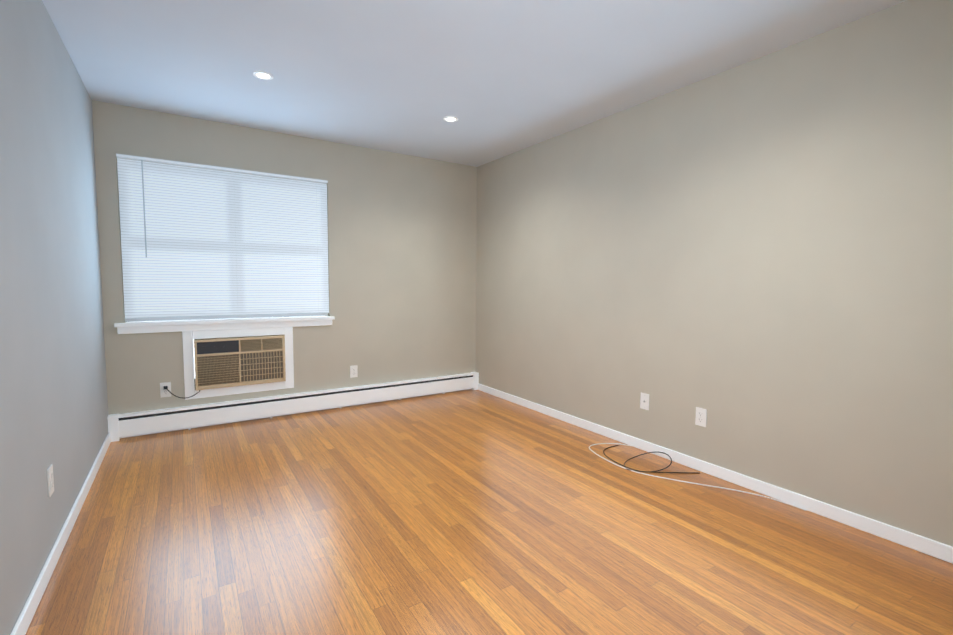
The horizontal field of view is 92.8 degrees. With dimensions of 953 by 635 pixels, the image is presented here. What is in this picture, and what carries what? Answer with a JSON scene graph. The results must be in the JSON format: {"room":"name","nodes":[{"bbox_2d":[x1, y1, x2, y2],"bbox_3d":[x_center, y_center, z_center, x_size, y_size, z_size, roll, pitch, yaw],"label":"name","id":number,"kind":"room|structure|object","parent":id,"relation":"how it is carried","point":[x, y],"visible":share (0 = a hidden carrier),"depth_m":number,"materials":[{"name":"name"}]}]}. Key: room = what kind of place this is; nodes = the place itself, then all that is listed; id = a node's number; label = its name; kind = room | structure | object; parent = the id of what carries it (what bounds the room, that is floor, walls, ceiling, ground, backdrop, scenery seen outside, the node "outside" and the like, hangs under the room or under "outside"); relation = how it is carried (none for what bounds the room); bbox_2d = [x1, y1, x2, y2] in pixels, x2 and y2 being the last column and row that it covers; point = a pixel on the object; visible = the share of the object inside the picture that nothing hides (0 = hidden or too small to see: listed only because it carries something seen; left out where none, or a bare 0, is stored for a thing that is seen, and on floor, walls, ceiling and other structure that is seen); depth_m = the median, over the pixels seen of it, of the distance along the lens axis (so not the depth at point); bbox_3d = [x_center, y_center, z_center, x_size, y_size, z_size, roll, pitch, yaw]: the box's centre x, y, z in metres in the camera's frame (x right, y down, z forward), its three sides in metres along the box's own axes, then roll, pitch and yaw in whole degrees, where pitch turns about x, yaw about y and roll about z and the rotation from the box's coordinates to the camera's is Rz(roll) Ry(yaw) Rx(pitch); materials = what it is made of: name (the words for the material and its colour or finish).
{"room":"empty living room","nodes":[
{"label":"empty living room","id":0,"kind":"room"},
{"bbox_2d":[0,0,107,634],"bbox_3d":[-1.631,-0.168,1.483,0.140,2.440,4.480,-2,5,-33],"label":"wall","id":1,"kind":"structure","parent":0,"point":[53,398],"depth_m":1.91,"materials":[{"name":"paint"}]},
{"bbox_2d":[47,464,53,496],"bbox_3d":[-1.770,0.678,1.890,0.009,0.115,0.070,-2,5,-33],"label":"electrical outlet","id":2,"kind":"object","parent":1,"relation":"attached to","point":[50,478],"visible":1,"depth_m":1.88,"materials":[{"name":"white plastic"}]},
{"bbox_2d":[10,433,110,634],"bbox_3d":[-1.555,1.013,1.582,0.014,0.072,4.124,-2,5,-33],"label":"baseboard","id":3,"kind":"structure","parent":1,"relation":"attached to","point":[23,622],"depth_m":1.87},
{"bbox_2d":[92,100,476,414],"bbox_3d":[-1.396,-0.369,4.211,3.224,2.440,0.140,-2,5,-33],"label":"wall","id":4,"kind":"structure","parent":0,"point":[402,231],"depth_m":4.25,"materials":[{"name":"paint"}]},
{"bbox_2d":[160,382,170,397],"bbox_3d":[-2.409,0.564,3.519,0.070,0.115,0.041,-2,5,-33],"label":"electrical outlet","id":5,"kind":"object","parent":4,"relation":"attached to","point":[164,392],"visible":0.92,"depth_m":3.53,"materials":[{"name":"white plastic"}]},
{"bbox_2d":[117,158,327,321],"bbox_3d":[-2.028,-0.604,3.806,1.502,1.225,0.070,-2,5,-33],"label":"window","id":6,"kind":"structure","parent":4,"relation":"in","point":[215,317],"depth_m":3.74,"materials":[{"name":"white plastic"}]},
{"bbox_2d":[116,153,328,318],"bbox_3d":[-1.973,-0.611,3.721,1.496,1.195,0.040,-2,5,-33],"label":"window blinds","id":7,"kind":"object","parent":6,"relation":"attached to","point":[197,241],"visible":0.98,"depth_m":3.66,"materials":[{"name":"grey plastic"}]},
{"bbox_2d":[114,316,334,333],"bbox_3d":[-1.997,0.055,3.780,1.594,0.082,0.094,-2,5,-33],"label":"window sill","id":8,"kind":"structure","parent":4,"relation":"attached to","point":[173,326],"depth_m":3.68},
{"bbox_2d":[182,327,293,399],"bbox_3d":[-1.969,0.368,3.806,0.818,0.544,0.014,-2,5,-33],"label":"trim","id":9,"kind":"structure","parent":4,"relation":"attached to","point":[188,357],"depth_m":3.77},
{"bbox_2d":[194,335,285,389],"bbox_3d":[-2.043,0.357,3.920,0.670,0.400,0.349,-2,5,-33],"label":"air conditioner","id":10,"kind":"object","parent":4,"relation":"in","point":[231,362],"visible":0.98,"depth_m":3.77,"materials":[{"name":"brown plastic"}]},
{"bbox_2d":[165,388,199,397],"bbox_3d":[-2.305,0.590,3.574,0.238,0.104,0.037,-2,5,-33],"label":"power cord","id":11,"kind":"object","parent":10,"relation":"attached to","point":[181,397],"visible":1,"depth_m":3.57,"materials":[{"name":"black rubber"}]},
{"bbox_2d":[107,372,478,441],"bbox_3d":[-1.347,0.760,4.205,3.221,0.189,0.070,-2,5,-33],"label":"heater","id":12,"kind":"object","parent":4,"relation":"attached to","point":[131,424],"visible":1,"depth_m":3.92,"materials":[{"name":"metal"}]},
{"bbox_2d":[350,365,357,377],"bbox_3d":[-1.171,0.516,4.338,0.070,0.115,0.009,-2,5,-33],"label":"electrical outlet","id":13,"kind":"object","parent":4,"relation":"attached to","point":[353,370],"visible":1,"depth_m":4.34,"materials":[{"name":"white plastic"}]},
{"bbox_2d":[42,0,906,166],"bbox_3d":[-0.208,-1.490,2.299,3.504,0.100,4.480,-2,5,-33],"label":"ceiling","id":14,"kind":"structure","parent":0,"point":[498,79],"depth_m":2.55,"materials":[{"name":"paint"}]},
{"bbox_2d":[253,71,273,79],"bbox_3d":[-1.307,-1.482,2.782,0.116,0.006,0.116,-2,5,-33],"label":"recessed light","id":15,"kind":"object","parent":14,"relation":"in","point":[263,75],"visible":1,"depth_m":2.78,"materials":[{"name":"white"}]},
{"bbox_2d":[443,116,457,121],"bbox_3d":[-0.198,-1.526,3.497,0.116,0.006,0.116,-2,5,-33],"label":"recessed light","id":16,"kind":"object","parent":14,"relation":"in","point":[450,119],"visible":1,"depth_m":3.49,"materials":[{"name":"white"}]},
{"bbox_2d":[25,389,952,634],"bbox_3d":[-0.229,1.042,2.488,3.504,0.100,4.480,-2,5,-33],"label":"floor","id":17,"kind":"structure","parent":0,"point":[470,512],"depth_m":2.06,"materials":[{"name":"brown wood"}]},
{"bbox_2d":[603,445,698,472],"bbox_3d":[1.092,0.931,3.008,0.346,0.067,0.612,-2,5,-33],"label":"cord","id":18,"kind":"object","parent":17,"relation":"on","point":[647,471],"depth_m":2.91,"materials":[{"name":"black rubber"}]},
{"bbox_2d":[589,443,806,510],"bbox_3d":[1.231,0.976,2.819,0.375,0.006,1.278,-2,5,-33],"label":"cord","id":19,"kind":"object","parent":17,"relation":"on","point":[690,482],"visible":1,"depth_m":2.71,"materials":[{"name":"white"}]},
{"bbox_2d":[475,0,952,546],"bbox_3d":[1.194,-0.280,3.305,0.140,2.440,4.480,-2,5,-33],"label":"wall","id":20,"kind":"structure","parent":0,"point":[753,258],"depth_m":2.53,"materials":[{"name":"paint"}]},
{"bbox_2d":[640,392,649,409],"bbox_3d":[1.191,0.595,3.221,0.015,0.115,0.070,-2,5,-33],"label":"outlet","id":21,"kind":"object","parent":20,"relation":"attached to","point":[644,400],"visible":1,"depth_m":3.22,"materials":[{"name":"white plastic"}]},
{"bbox_2d":[695,407,706,426],"bbox_3d":[1.420,0.630,2.873,0.009,0.115,0.070,-2,5,-33],"label":"electrical outlet","id":22,"kind":"object","parent":20,"relation":"attached to","point":[701,417],"visible":1,"depth_m":2.87,"materials":[{"name":"white plastic"}]},
{"bbox_2d":[478,383,952,563],"bbox_3d":[1.138,0.905,3.319,0.019,0.072,4.124,-2,5,-33],"label":"baseboard","id":23,"kind":"structure","parent":20,"relation":"attached to","point":[928,546],"depth_m":2.55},
{"label":"outside","id":24,"kind":"structure","parent":0,"visible":0},
{"bbox_2d":[145,316,310,375],"bbox_3d":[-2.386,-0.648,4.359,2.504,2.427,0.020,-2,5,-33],"label":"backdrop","id":25,"kind":"structure","parent":24,"point":[193,339],"depth_m":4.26,"materials":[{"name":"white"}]}
]}

